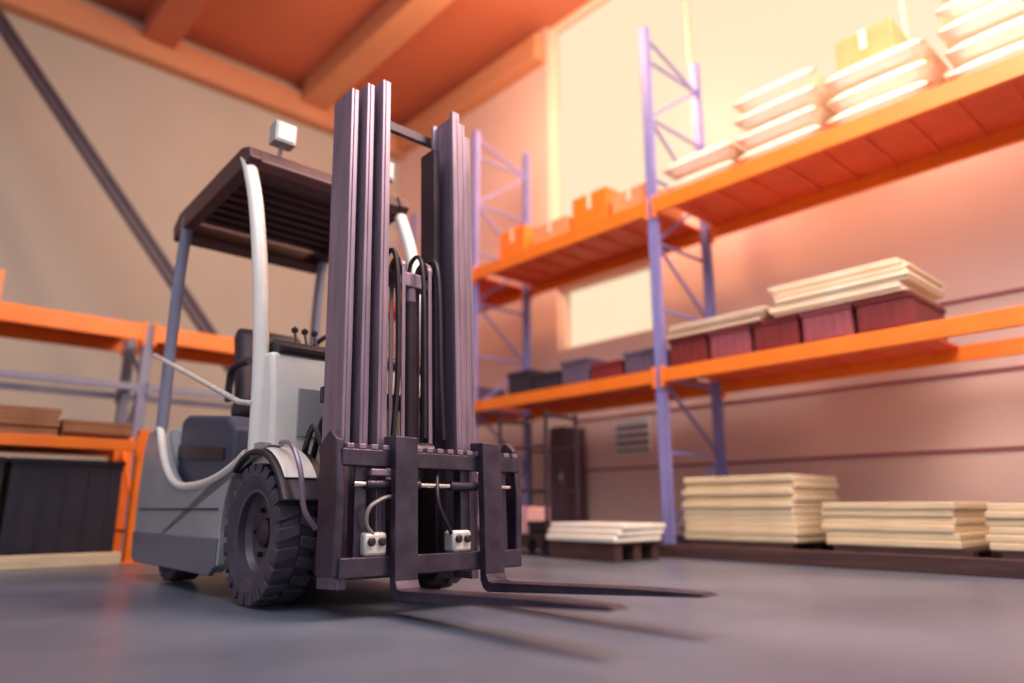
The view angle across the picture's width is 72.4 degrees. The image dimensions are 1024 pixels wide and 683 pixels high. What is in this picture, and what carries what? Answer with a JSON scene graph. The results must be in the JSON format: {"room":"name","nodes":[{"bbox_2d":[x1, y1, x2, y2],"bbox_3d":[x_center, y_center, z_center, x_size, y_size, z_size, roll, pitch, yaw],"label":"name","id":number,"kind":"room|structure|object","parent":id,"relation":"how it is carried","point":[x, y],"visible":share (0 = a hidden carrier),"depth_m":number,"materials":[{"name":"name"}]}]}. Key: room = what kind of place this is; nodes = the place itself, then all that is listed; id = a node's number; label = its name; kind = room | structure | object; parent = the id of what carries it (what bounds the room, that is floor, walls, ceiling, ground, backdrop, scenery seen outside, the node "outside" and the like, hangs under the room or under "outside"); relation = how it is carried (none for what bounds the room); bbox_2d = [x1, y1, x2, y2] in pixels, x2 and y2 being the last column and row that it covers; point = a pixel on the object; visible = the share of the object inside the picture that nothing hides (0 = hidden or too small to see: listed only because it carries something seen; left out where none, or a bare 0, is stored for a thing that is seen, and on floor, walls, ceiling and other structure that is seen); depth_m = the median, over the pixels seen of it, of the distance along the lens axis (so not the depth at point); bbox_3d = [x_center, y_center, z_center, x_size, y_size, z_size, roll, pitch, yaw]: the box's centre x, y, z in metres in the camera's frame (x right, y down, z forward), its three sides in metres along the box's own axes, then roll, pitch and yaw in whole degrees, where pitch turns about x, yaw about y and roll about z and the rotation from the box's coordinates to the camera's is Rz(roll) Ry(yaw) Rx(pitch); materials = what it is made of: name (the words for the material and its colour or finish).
{"room":"warehouse","nodes":[
{"label":"warehouse","id":0,"kind":"room"},
{"bbox_2d":[0,0,398,460],"bbox_3d":[-8.012,-1.605,9.658,15.300,8.500,0.302,12,-18,-41],"label":"wall","id":1,"kind":"structure","parent":0,"point":[162,136],"depth_m":11.15,"materials":[{"name":"beige paint"}]},
{"bbox_2d":[0,0,405,160],"bbox_3d":[-7.930,-5.327,10.220,15.000,0.500,0.282,12,-18,-41],"label":"ceiling beam","id":2,"kind":"structure","parent":1,"relation":"attached to","point":[77,19],"depth_m":11.96,"materials":[{"name":"paint"}]},
{"bbox_2d":[88,0,608,125],"bbox_3d":[-2.827,-7.172,5.064,15.300,0.200,15.800,12,-18,-41],"label":"ceiling","id":3,"kind":"structure","parent":0,"point":[285,41],"depth_m":12.28,"materials":[{"name":"orange paint"}]},
{"bbox_2d":[144,0,207,48],"bbox_3d":[-0.842,-6.535,6.334,0.501,0.450,15.200,12,-18,-41],"label":"beam","id":4,"kind":"structure","parent":3,"relation":"attached to","point":[168,22],"depth_m":11.25,"materials":[{"name":"orange paint"}]},
{"bbox_2d":[302,0,452,109],"bbox_3d":[1.238,-6.101,8.156,0.500,0.450,15.200,12,-18,-41],"label":"beam","id":5,"kind":"structure","parent":3,"relation":"attached to","point":[394,22],"depth_m":11.97,"materials":[{"name":"paint"}]},
{"bbox_2d":[0,546,1023,682],"bbox_3d":[-2.856,1.161,2.498,16.500,0.200,17.000,12,-18,-41],"label":"floor","id":6,"kind":"structure","parent":0,"point":[122,623],"depth_m":2.65,"materials":[{"name":"concrete"}]},
{"bbox_2d":[0,552,120,570],"bbox_3d":[-3.785,1.665,5.263,1.500,0.100,0.100,12,-18,-41],"label":"timber beam","id":7,"kind":"structure","parent":6,"relation":"on","point":[17,562],"depth_m":5.44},
{"bbox_2d":[0,457,125,555],"bbox_3d":[-3.912,1.456,5.996,0.830,0.846,0.733,12,-18,-41],"label":"storage bin","id":8,"kind":"object","parent":6,"relation":"on","point":[48,506],"visible":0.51,"depth_m":5.73,"materials":[{"name":"plastic"}]},
{"bbox_2d":[0,430,153,563],"bbox_3d":[-4.493,1.195,5.492,2.930,1.120,0.973,12,-18,-41],"label":"storage rack","id":9,"kind":"object","parent":6,"relation":"on","point":[114,449],"visible":0.57,"depth_m":6.04,"materials":[{"name":"metal"}]},
{"bbox_2d":[0,429,57,435],"bbox_3d":[-4.191,0.773,5.790,0.620,0.038,0.700,12,-18,-41],"label":"plank","id":10,"kind":"object","parent":9,"relation":"on","point":[14,431],"visible":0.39,"depth_m":5.61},
{"bbox_2d":[0,424,57,431],"bbox_3d":[-4.203,0.739,5.815,0.620,0.038,0.700,12,-18,-41],"label":"plank","id":11,"kind":"object","parent":10,"relation":"on","point":[2,426],"visible":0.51,"depth_m":5.63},
{"bbox_2d":[0,419,59,427],"bbox_3d":[-4.186,0.699,5.816,0.620,0.038,0.700,12,-18,-41],"label":"plank","id":12,"kind":"object","parent":11,"relation":"on","point":[2,421],"visible":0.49,"depth_m":5.63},
{"bbox_2d":[0,414,58,421],"bbox_3d":[-4.203,0.661,5.826,0.620,0.038,0.700,12,-18,-41],"label":"plank","id":13,"kind":"object","parent":12,"relation":"on","point":[2,416],"visible":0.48,"depth_m":5.64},
{"bbox_2d":[0,409,59,417],"bbox_3d":[-4.206,0.626,5.848,0.620,0.038,0.700,12,-18,-41],"label":"plank","id":14,"kind":"object","parent":13,"relation":"on","point":[2,411],"visible":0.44,"depth_m":5.66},
{"bbox_2d":[0,404,61,413],"bbox_3d":[-4.204,0.592,5.872,0.620,0.038,0.700,12,-18,-41],"label":"plank","id":15,"kind":"object","parent":14,"relation":"on","point":[2,406],"visible":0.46,"depth_m":5.68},
{"bbox_2d":[57,433,129,439],"bbox_3d":[-3.768,0.871,6.201,0.520,0.038,0.700,12,-18,-41],"label":"plank","id":16,"kind":"object","parent":9,"relation":"on","point":[59,434],"visible":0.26,"depth_m":5.94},
{"bbox_2d":[57,428,131,436],"bbox_3d":[-3.735,0.826,6.180,0.520,0.038,0.700,12,-18,-41],"label":"plank","id":17,"kind":"object","parent":16,"relation":"on","point":[62,430],"visible":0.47,"depth_m":5.91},
{"bbox_2d":[58,423,130,431],"bbox_3d":[-3.771,0.798,6.234,0.520,0.038,0.700,12,-18,-41],"label":"plank","id":18,"kind":"object","parent":17,"relation":"on","point":[64,425],"visible":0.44,"depth_m":5.96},
{"bbox_2d":[58,419,131,427],"bbox_3d":[-3.772,0.761,6.244,0.520,0.038,0.700,12,-18,-41],"label":"plank","id":19,"kind":"object","parent":18,"relation":"on","point":[66,421],"visible":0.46,"depth_m":5.98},
{"bbox_2d":[0,301,233,553],"bbox_3d":[-4.546,0.962,7.298,6.960,2.410,0.873,12,-18,-41],"label":"storage rack","id":20,"kind":"object","parent":6,"relation":"on","point":[17,321],"visible":0.39,"depth_m":7.53,"materials":[{"name":"metal"}]},
{"bbox_2d":[0,8,233,382],"bbox_3d":[-5.165,-1.470,9.838,6.153,8.329,0.160,6,-15,-24],"label":"brace","id":21,"kind":"object","parent":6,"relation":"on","point":[8,33],"visible":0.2,"depth_m":9.74,"materials":[{"name":"metal"}]},
{"bbox_2d":[131,79,717,611],"bbox_3d":[-0.903,-0.019,4.020,1.200,2.799,4.078,12,-18,-41],"label":"forklift","id":22,"kind":"object","parent":6,"relation":"on","point":[336,463],"visible":1,"depth_m":3.58,"materials":[{"name":"metal"}]},
{"bbox_2d":[178,415,248,481],"bbox_3d":[-1.538,0.757,4.583,0.920,0.549,1.006,12,-18,-41],"label":"seat","id":23,"kind":"object","parent":22,"relation":"attached to","point":[207,444],"depth_m":4.25,"materials":[{"name":"plastic"}]},
{"bbox_2d":[269,119,297,156],"bbox_3d":[-1.441,-1.245,4.396,0.140,0.240,0.104,12,-18,-41],"label":"work lamp","id":24,"kind":"object","parent":22,"relation":"on","point":[283,135],"depth_m":4.37,"materials":[{"name":"grey paint"}]},
{"bbox_2d":[498,410,579,555],"bbox_3d":[0.268,1.462,7.226,0.500,1.404,0.750,12,-18,-41],"label":"trolley","id":25,"kind":"object","parent":6,"relation":"on","point":[531,545],"visible":0.58,"depth_m":7.12,"materials":[{"name":"metal"}]},
{"bbox_2d":[522,507,544,533],"bbox_3d":[0.171,1.850,7.258,0.322,0.262,0.302,12,-18,-41],"label":"carton","id":26,"kind":"object","parent":25,"relation":"on","point":[528,513],"visible":0.48,"depth_m":7.10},
{"bbox_2d":[527,520,573,533],"bbox_3d":[0.385,1.861,7.011,0.353,0.126,0.310,12,-18,-41],"label":"tray","id":27,"kind":"object","parent":25,"relation":"on","point":[536,527],"visible":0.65,"depth_m":6.92,"materials":[{"name":"plastic"}]},
{"bbox_2d":[549,426,587,521],"bbox_3d":[0.767,1.970,9.671,0.465,1.550,0.300,12,-18,-41],"label":"locker","id":28,"kind":"object","parent":6,"relation":"on","point":[562,463],"visible":0.56,"depth_m":9.58,"materials":[{"name":"metal"}]},
{"bbox_2d":[549,540,658,562],"bbox_3d":[0.840,1.917,6.450,0.620,0.160,0.800,12,-18,-41],"label":"pallet","id":29,"kind":"object","parent":6,"relation":"on","point":[573,550],"visible":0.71,"depth_m":6.20,"materials":[{"name":"brown wood"}]},
{"bbox_2d":[546,534,660,542],"bbox_3d":[0.837,1.810,6.461,0.640,0.052,0.860,11,-17,-39],"label":"slab","id":30,"kind":"object","parent":29,"relation":"on","point":[582,538],"visible":0.84,"depth_m":6.18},
{"bbox_2d":[548,528,663,536],"bbox_3d":[0.860,1.759,6.479,0.640,0.052,0.860,12,-18,-41],"label":"slab","id":31,"kind":"object","parent":30,"relation":"on","point":[589,532],"visible":0.86,"depth_m":6.21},
{"bbox_2d":[550,522,665,529],"bbox_3d":[0.884,1.709,6.497,0.640,0.052,0.860,12,-18,-42],"label":"slab","id":32,"kind":"object","parent":31,"relation":"on","point":[562,525],"visible":1,"depth_m":6.24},
{"bbox_2d":[388,25,1023,543],"bbox_3d":[1.148,-0.508,8.655,1.173,5.900,10.260,12,-18,-41],"label":"rack","id":33,"kind":"object","parent":6,"relation":"on","point":[979,112],"visible":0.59,"depth_m":7.29,"materials":[{"name":"metal"}]},
{"bbox_2d":[477,386,505,400],"bbox_3d":[-0.522,0.829,10.097,0.783,0.286,0.450,12,-18,-41],"label":"storage bin","id":34,"kind":"object","parent":33,"relation":"on","point":[482,392],"visible":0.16,"depth_m":9.98,"materials":[{"name":"grey plastic"}]},
{"bbox_2d":[500,224,533,257],"bbox_3d":[0.258,-1.269,9.700,0.702,0.422,0.502,12,-18,-41],"label":"carton","id":35,"kind":"object","parent":33,"relation":"on","point":[519,238],"visible":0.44,"depth_m":9.42,"materials":[{"name":"cardboard"}]},
{"bbox_2d":[506,369,544,394],"bbox_3d":[0.368,0.590,9.138,0.783,0.306,0.450,12,-18,-41],"label":"storage bin","id":36,"kind":"object","parent":33,"relation":"on","point":[520,381],"visible":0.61,"depth_m":8.86,"materials":[{"name":"plastic"}]},
{"bbox_2d":[532,370,561,390],"bbox_3d":[0.689,0.546,8.782,0.783,0.226,0.450,12,-18,-41],"label":"storage bin","id":37,"kind":"object","parent":33,"relation":"on","point":[550,379],"visible":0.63,"depth_m":8.51,"materials":[{"name":"plastic"}]},
{"bbox_2d":[534,215,572,244],"bbox_3d":[0.740,-1.334,9.165,0.702,0.302,0.602,12,-18,-41],"label":"carton","id":38,"kind":"object","parent":33,"relation":"on","point":[564,224],"visible":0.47,"depth_m":8.90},
{"bbox_2d":[560,357,607,385],"bbox_3d":[1.011,0.424,8.444,0.783,0.306,0.450,12,-18,-41],"label":"storage bin","id":39,"kind":"object","parent":33,"relation":"on","point":[575,371],"visible":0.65,"depth_m":8.17,"materials":[{"name":"grey plastic"}]},
{"bbox_2d":[572,186,619,228],"bbox_3d":[1.191,-1.528,8.696,0.702,0.462,0.552,12,-18,-41],"label":"carton","id":40,"kind":"object","parent":33,"relation":"on","point":[593,206],"visible":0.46,"depth_m":8.43,"materials":[{"name":"cardboard"}]},
{"bbox_2d":[590,359,624,380],"bbox_3d":[1.332,0.390,8.085,0.783,0.206,0.450,12,-18,-41],"label":"storage bin","id":41,"kind":"object","parent":33,"relation":"on","point":[614,368],"visible":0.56,"depth_m":7.82,"materials":[{"name":"red plastic"}]},
{"bbox_2d":[612,182,682,219],"bbox_3d":[1.596,-1.555,8.240,0.702,0.302,0.502,12,-18,-41],"label":"carton","id":42,"kind":"object","parent":33,"relation":"on","point":[630,197],"visible":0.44,"depth_m":8.05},
{"bbox_2d":[623,347,697,379],"bbox_3d":[1.653,0.279,7.745,0.783,0.266,0.450,12,-18,-41],"label":"storage bin","id":43,"kind":"object","parent":33,"relation":"on","point":[641,360],"visible":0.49,"depth_m":7.50,"materials":[{"name":"grey plastic"}]},
{"bbox_2d":[668,332,710,366],"bbox_3d":[2.073,0.160,7.332,0.833,0.306,0.450,12,-18,-41],"label":"crate","id":44,"kind":"object","parent":33,"relation":"on","point":[692,348],"visible":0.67,"depth_m":7.05,"materials":[{"name":"red plastic"}]},
{"bbox_2d":[666,317,765,339],"bbox_3d":[2.255,-0.061,7.126,0.850,0.025,1.050,12,-18,-41],"label":"board","id":45,"kind":"object","parent":44,"relation":"on","point":[756,319],"visible":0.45,"depth_m":6.80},
{"bbox_2d":[669,314,773,335],"bbox_3d":[2.290,-0.090,7.125,0.850,0.025,1.050,12,-18,-41],"label":"board","id":46,"kind":"object","parent":45,"relation":"on","point":[765,316],"visible":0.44,"depth_m":6.76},
{"bbox_2d":[668,310,775,332],"bbox_3d":[2.273,-0.127,7.090,0.850,0.025,1.050,12,-18,-41],"label":"board","id":47,"kind":"object","parent":46,"relation":"on","point":[758,312],"visible":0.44,"depth_m":6.76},
{"bbox_2d":[670,306,770,329],"bbox_3d":[2.281,-0.160,7.071,0.850,0.025,1.050,12,-18,-41],"label":"board","id":48,"kind":"object","parent":47,"relation":"on","point":[766,308],"visible":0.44,"depth_m":6.74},
{"bbox_2d":[664,160,738,191],"bbox_3d":[2.164,-1.675,7.514,0.620,0.200,0.860,12,-18,-41],"label":"sack","id":49,"kind":"object","parent":33,"relation":"on","point":[709,171],"visible":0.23,"depth_m":7.30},
{"bbox_2d":[662,141,746,180],"bbox_3d":[2.148,-1.876,7.537,0.620,0.200,0.860,12,-18,-41],"label":"sack","id":50,"kind":"object","parent":49,"relation":"on","point":[725,151],"visible":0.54,"depth_m":7.29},
{"bbox_2d":[707,323,755,359],"bbox_3d":[2.388,0.079,6.993,0.833,0.306,0.450,12,-18,-41],"label":"crate","id":51,"kind":"object","parent":33,"relation":"on","point":[735,340],"visible":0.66,"depth_m":6.71,"materials":[{"name":"plastic"}]},
{"bbox_2d":[751,313,804,351],"bbox_3d":[2.702,-0.002,6.653,0.833,0.306,0.450,12,-18,-41],"label":"crate","id":52,"kind":"object","parent":33,"relation":"on","point":[787,330],"visible":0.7,"depth_m":6.37,"materials":[{"name":"red plastic"}]},
{"bbox_2d":[738,125,826,162],"bbox_3d":[2.756,-1.832,6.855,0.620,0.200,0.860,12,-18,-41],"label":"sack","id":53,"kind":"object","parent":33,"relation":"on","point":[801,134],"visible":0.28,"depth_m":6.64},
{"bbox_2d":[734,106,832,150],"bbox_3d":[2.740,-2.026,6.907,0.620,0.200,0.860,12,-18,-41],"label":"sack","id":54,"kind":"object","parent":53,"relation":"on","point":[809,116],"visible":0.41,"depth_m":6.66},
{"bbox_2d":[733,86,838,132],"bbox_3d":[2.734,-2.224,6.940,0.620,0.200,0.860,12,-18,-41],"label":"sack","id":55,"kind":"object","parent":54,"relation":"on","point":[807,96],"visible":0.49,"depth_m":6.70,"materials":[{"name":"fabric"}]},
{"bbox_2d":[732,68,835,114],"bbox_3d":[2.751,-2.414,7.006,0.620,0.200,0.860,12,-18,-41],"label":"sack","id":56,"kind":"object","parent":55,"relation":"on","point":[806,77],"visible":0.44,"depth_m":6.76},
{"bbox_2d":[799,302,858,342],"bbox_3d":[3.017,-0.083,6.313,0.833,0.306,0.450,12,-18,-41],"label":"crate","id":57,"kind":"object","parent":33,"relation":"on","point":[840,320],"visible":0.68,"depth_m":6.03,"materials":[{"name":"plastic"}]},
{"bbox_2d":[826,81,935,127],"bbox_3d":[3.346,-1.990,6.194,0.620,0.200,0.860,12,-18,-41],"label":"sack","id":58,"kind":"object","parent":33,"relation":"on","point":[908,91],"visible":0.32,"depth_m":5.98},
{"bbox_2d":[827,60,948,113],"bbox_3d":[3.372,-2.183,6.249,0.620,0.200,0.860,12,-18,-41],"label":"sack","id":59,"kind":"object","parent":58,"relation":"on","point":[922,70],"visible":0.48,"depth_m":6.00,"materials":[{"name":"fabric"}]},
{"bbox_2d":[822,39,949,95],"bbox_3d":[3.351,-2.378,6.293,0.620,0.200,0.860,12,-18,-41],"label":"sack","id":60,"kind":"object","parent":59,"relation":"on","point":[916,50],"visible":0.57,"depth_m":6.07,"materials":[{"name":"fabric"}]},
{"bbox_2d":[835,17,909,72],"bbox_3d":[3.447,-2.626,6.612,0.602,0.422,0.502,12,-18,-41],"label":"carton","id":61,"kind":"object","parent":60,"relation":"on","point":[884,35],"visible":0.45,"depth_m":6.41,"materials":[{"name":"cardboard"}]},
{"bbox_2d":[853,290,947,340],"bbox_3d":[3.331,-0.164,5.973,0.833,0.306,0.450,12,-18,-41],"label":"crate","id":62,"kind":"object","parent":33,"relation":"on","point":[907,307],"visible":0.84,"depth_m":5.72,"materials":[{"name":"red plastic"}]},
{"bbox_2d":[774,286,941,316],"bbox_3d":[3.076,-0.268,6.258,0.850,0.025,1.120,12,-18,-41],"label":"board","id":63,"kind":"object","parent":62,"relation":"on","point":[904,288],"visible":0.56,"depth_m":5.93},
{"bbox_2d":[770,283,935,314],"bbox_3d":[3.044,-0.293,6.271,0.850,0.025,1.120,12,-18,-41],"label":"board","id":64,"kind":"object","parent":63,"relation":"on","point":[898,285],"visible":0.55,"depth_m":5.95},
{"bbox_2d":[769,281,935,311],"bbox_3d":[3.046,-0.317,6.294,0.850,0.025,1.120,12,-18,-41],"label":"board","id":65,"kind":"object","parent":64,"relation":"on","point":[894,282],"visible":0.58,"depth_m":5.95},
{"bbox_2d":[776,275,944,306],"bbox_3d":[3.090,-0.357,6.244,0.850,0.025,1.120,12,-18,-41],"label":"board","id":66,"kind":"object","parent":65,"relation":"on","point":[908,280],"visible":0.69,"depth_m":5.89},
{"bbox_2d":[776,271,944,303],"bbox_3d":[3.084,-0.389,6.230,0.850,0.025,1.120,12,-18,-41],"label":"board","id":67,"kind":"object","parent":66,"relation":"on","point":[904,273],"visible":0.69,"depth_m":5.88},
{"bbox_2d":[775,268,942,300],"bbox_3d":[3.086,-0.410,6.263,0.850,0.025,1.120,12,-18,-41],"label":"board","id":68,"kind":"object","parent":67,"relation":"on","point":[905,269],"visible":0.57,"depth_m":5.93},
{"bbox_2d":[773,265,940,298],"bbox_3d":[3.071,-0.437,6.271,0.850,0.025,1.120,12,-18,-41],"label":"board","id":69,"kind":"object","parent":68,"relation":"on","point":[902,266],"visible":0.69,"depth_m":5.94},
{"bbox_2d":[777,262,944,294],"bbox_3d":[3.114,-0.464,6.281,0.850,0.025,1.120,12,-18,-41],"label":"board","id":70,"kind":"object","parent":69,"relation":"on","point":[907,264],"visible":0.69,"depth_m":5.91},
{"bbox_2d":[772,259,905,294],"bbox_3d":[3.075,-0.487,6.301,0.850,0.025,1.120,12,-18,-41],"label":"board","id":71,"kind":"object","parent":70,"relation":"on","point":[901,261],"visible":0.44,"depth_m":5.98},
{"bbox_2d":[767,257,899,292],"bbox_3d":[3.049,-0.507,6.339,0.850,0.025,1.120,12,-18,-41],"label":"board","id":72,"kind":"object","parent":71,"relation":"on","point":[896,258],"visible":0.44,"depth_m":6.02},
{"bbox_2d":[946,40,1023,81],"bbox_3d":[4.005,-2.151,5.519,0.620,0.200,0.860,12,-18,-41],"label":"sack","id":73,"kind":"object","parent":33,"relation":"on","point":[1017,48],"visible":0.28,"depth_m":5.43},
{"bbox_2d":[944,15,1023,68],"bbox_3d":[4.012,-2.348,5.557,0.620,0.200,0.860,12,-18,-41],"label":"sack","id":74,"kind":"object","parent":73,"relation":"on","point":[1011,32],"visible":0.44,"depth_m":5.47,"materials":[{"name":"fabric"}]},
{"bbox_2d":[936,0,1023,49],"bbox_3d":[3.984,-2.542,5.607,0.620,0.200,0.860,12,-18,-41],"label":"sack","id":75,"kind":"object","parent":74,"relation":"on","point":[995,14],"visible":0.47,"depth_m":5.52,"materials":[{"name":"fabric"}]},
{"bbox_2d":[935,0,997,26],"bbox_3d":[4.000,-2.735,5.663,0.620,0.200,0.860,12,-18,-41],"label":"sack","id":76,"kind":"object","parent":75,"relation":"on","point":[953,10],"visible":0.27,"depth_m":5.67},
{"bbox_2d":[478,536,1023,578],"bbox_3d":[1.975,1.852,6.091,0.084,0.120,7.100,12,-18,-41],"label":"rail","id":77,"kind":"object","parent":6,"relation":"on","point":[948,565],"visible":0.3,"depth_m":5.35,"materials":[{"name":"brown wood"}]},
{"bbox_2d":[692,539,833,550],"bbox_3d":[2.403,1.956,6.615,0.950,0.160,1.000,12,-18,-41],"label":"pallet","id":78,"kind":"object","parent":6,"relation":"on","point":[821,546],"visible":0.35,"depth_m":6.29,"materials":[{"name":"brown wood"}]},
{"bbox_2d":[685,533,827,542],"bbox_3d":[2.364,1.847,6.628,0.880,0.057,1.120,12,-18,-41],"label":"board","id":79,"kind":"object","parent":78,"relation":"on","point":[698,536],"visible":0.64,"depth_m":6.23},
{"bbox_2d":[685,527,826,535],"bbox_3d":[2.369,1.788,6.630,0.880,0.057,1.120,12,-18,-41],"label":"board","id":80,"kind":"object","parent":79,"relation":"on","point":[708,530],"visible":0.66,"depth_m":6.23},
{"bbox_2d":[686,521,823,528],"bbox_3d":[2.377,1.734,6.656,0.880,0.057,1.120,12,-18,-41],"label":"board","id":81,"kind":"object","parent":80,"relation":"on","point":[726,524],"visible":0.66,"depth_m":6.26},
{"bbox_2d":[684,514,823,521],"bbox_3d":[2.370,1.682,6.688,0.880,0.057,1.120,12,-18,-41],"label":"board","id":82,"kind":"object","parent":81,"relation":"on","point":[692,517],"visible":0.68,"depth_m":6.29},
{"bbox_2d":[683,508,822,514],"bbox_3d":[2.366,1.625,6.699,0.880,0.057,1.120,12,-18,-41],"label":"board","id":83,"kind":"object","parent":82,"relation":"on","point":[716,511],"visible":0.8,"depth_m":6.30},
{"bbox_2d":[682,501,835,507],"bbox_3d":[2.354,1.566,6.701,0.880,0.057,1.120,12,-18,-41],"label":"board","id":84,"kind":"object","parent":83,"relation":"on","point":[772,504],"visible":0.84,"depth_m":6.31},
{"bbox_2d":[685,494,838,501],"bbox_3d":[2.391,1.513,6.728,0.880,0.057,1.120,12,-18,-41],"label":"board","id":85,"kind":"object","parent":84,"relation":"on","point":[727,498],"visible":0.93,"depth_m":6.37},
{"bbox_2d":[682,488,835,495],"bbox_3d":[2.361,1.454,6.730,0.880,0.057,1.120,12,-18,-41],"label":"board","id":86,"kind":"object","parent":85,"relation":"on","point":[752,491],"visible":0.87,"depth_m":6.36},
{"bbox_2d":[686,481,838,489],"bbox_3d":[2.401,1.399,6.753,0.880,0.057,1.120,12,-18,-41],"label":"board","id":87,"kind":"object","parent":86,"relation":"on","point":[773,484],"visible":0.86,"depth_m":6.39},
{"bbox_2d":[683,474,836,483],"bbox_3d":[2.379,1.339,6.750,0.880,0.057,1.120,12,-18,-41],"label":"board","id":88,"kind":"object","parent":87,"relation":"on","point":[778,477],"visible":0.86,"depth_m":6.39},
{"bbox_2d":[833,545,1002,558],"bbox_3d":[3.306,1.724,5.639,0.950,0.160,1.000,12,-18,-41],"label":"pallet","id":89,"kind":"object","parent":6,"relation":"on","point":[979,552],"visible":0.27,"depth_m":5.29,"materials":[{"name":"brown wood"}]},
{"bbox_2d":[826,537,989,548],"bbox_3d":[3.234,1.622,5.680,0.880,0.055,0.980,12,-18,-41],"label":"board","id":90,"kind":"object","parent":89,"relation":"on","point":[968,544],"visible":0.64,"depth_m":5.33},
{"bbox_2d":[826,530,989,540],"bbox_3d":[3.239,1.570,5.705,0.880,0.055,0.980,12,-18,-41],"label":"board","id":91,"kind":"object","parent":90,"relation":"on","point":[965,536],"visible":0.66,"depth_m":5.35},
{"bbox_2d":[821,523,988,532],"bbox_3d":[3.214,1.519,5.733,0.880,0.055,0.980,12,-18,-41],"label":"board","id":92,"kind":"object","parent":91,"relation":"on","point":[825,526],"visible":0.7,"depth_m":5.41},
{"bbox_2d":[823,516,985,524],"bbox_3d":[3.244,1.469,5.764,0.880,0.055,0.980,12,-18,-41],"label":"board","id":93,"kind":"object","parent":92,"relation":"on","point":[827,519],"visible":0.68,"depth_m":5.41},
{"bbox_2d":[821,509,987,516],"bbox_3d":[3.232,1.414,5.773,0.880,0.055,0.980,12,-18,-41],"label":"board","id":94,"kind":"object","parent":93,"relation":"on","point":[825,512],"visible":0.86,"depth_m":5.46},
{"bbox_2d":[822,502,987,509],"bbox_3d":[3.237,1.355,5.766,0.880,0.055,0.980,12,-18,-41],"label":"board","id":95,"kind":"object","parent":94,"relation":"on","point":[841,505],"visible":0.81,"depth_m":5.42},
{"bbox_2d":[1002,551,1023,559],"bbox_3d":[4.089,1.522,4.793,0.950,0.160,1.000,12,-18,-41],"label":"pallet","id":96,"kind":"object","parent":6,"relation":"on","point":[1006,554],"visible":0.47,"depth_m":4.81,"materials":[{"name":"brown wood"}]},
{"bbox_2d":[989,543,1023,551],"bbox_3d":[4.062,1.410,4.786,0.880,0.053,1.150,12,-18,-41],"label":"board","id":97,"kind":"object","parent":96,"relation":"on","point":[1017,547],"visible":0.7,"depth_m":4.84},
{"bbox_2d":[985,534,1023,543],"bbox_3d":[4.055,1.362,4.817,0.880,0.053,1.150,12,-18,-41],"label":"board","id":98,"kind":"object","parent":97,"relation":"on","point":[990,538],"visible":0.76,"depth_m":4.86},
{"bbox_2d":[989,527,1023,534],"bbox_3d":[4.080,1.307,4.819,0.880,0.053,1.150,12,-18,-41],"label":"board","id":99,"kind":"object","parent":98,"relation":"on","point":[992,530],"visible":0.76,"depth_m":4.87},
{"bbox_2d":[985,519,1023,526],"bbox_3d":[4.076,1.258,4.847,0.880,0.053,1.150,12,-18,-41],"label":"board","id":100,"kind":"object","parent":99,"relation":"on","point":[989,522],"visible":0.84,"depth_m":4.89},
{"bbox_2d":[984,511,1023,518],"bbox_3d":[4.069,1.202,4.846,0.880,0.053,1.150,12,-18,-41],"label":"board","id":101,"kind":"object","parent":100,"relation":"on","point":[988,514],"visible":0.98,"depth_m":4.89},
{"bbox_2d":[986,503,1023,510],"bbox_3d":[4.093,1.151,4.862,0.880,0.053,1.150,12,-18,-41],"label":"board","id":102,"kind":"object","parent":101,"relation":"on","point":[990,506],"visible":1,"depth_m":4.91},
{"bbox_2d":[393,27,1023,534],"bbox_3d":[2.847,-1.803,8.829,0.300,8.500,15.500,12,-18,-41],"label":"wall","id":103,"kind":"structure","parent":0,"point":[961,223],"depth_m":7.62,"materials":[{"name":"paint"}]},
{"bbox_2d":[395,33,546,153],"bbox_3d":[-0.938,-4.601,13.372,0.280,0.450,4.270,12,-18,-41],"label":"ceiling beam","id":104,"kind":"structure","parent":103,"relation":"attached to","point":[529,55],"depth_m":12.76,"materials":[{"name":"paint"}]},
{"bbox_2d":[478,528,691,544],"bbox_3d":[2.728,2.239,7.756,0.024,0.140,15.500,12,-18,-41],"label":"baseboard","id":105,"kind":"structure","parent":103,"relation":"attached to","point":[680,539],"depth_m":8.48,"materials":[{"name":"paint"}]},
{"bbox_2d":[561,262,652,350],"bbox_3d":[1.442,-0.469,10.116,0.140,1.000,1.900,12,-18,-41],"label":"window","id":106,"kind":"structure","parent":103,"relation":"in","point":[565,312],"depth_m":10.54,"materials":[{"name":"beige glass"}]},
{"bbox_2d":[613,417,651,454],"bbox_3d":[1.586,1.253,9.272,0.042,0.460,0.620,12,-18,-41],"label":"air vent","id":107,"kind":"object","parent":103,"relation":"in","point":[631,436],"visible":1,"depth_m":9.26,"materials":[{"name":"metal"}]},
{"bbox_2d":[550,0,910,219],"bbox_3d":[4.269,-4.236,7.785,0.142,4.250,10.650,12,-18,-41],"label":"window frame","id":108,"kind":"structure","parent":103,"relation":"in","point":[556,197],"depth_m":11.54,"materials":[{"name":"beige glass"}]},
{"bbox_2d":[573,365,1023,422],"bbox_3d":[4.401,0.256,6.319,0.023,0.030,10.500,12,-18,-41],"label":"trim","id":109,"kind":"structure","parent":103,"relation":"attached to","point":[1020,366],"depth_m":7.35,"materials":[{"name":"plastic"}]},
{"bbox_2d":[586,446,1023,471],"bbox_3d":[4.401,0.937,6.157,0.023,0.030,10.500,12,-18,-41],"label":"trim","id":110,"kind":"structure","parent":103,"relation":"attached to","point":[1008,447],"depth_m":7.22,"materials":[{"name":"plastic"}]},
{"bbox_2d":[937,287,1023,305],"bbox_3d":[4.401,-0.425,6.481,0.023,0.030,10.500,12,-18,-41],"label":"trim","id":111,"kind":"structure","parent":103,"relation":"attached to","point":[1020,288],"depth_m":6.50,"materials":[{"name":"plastic"}]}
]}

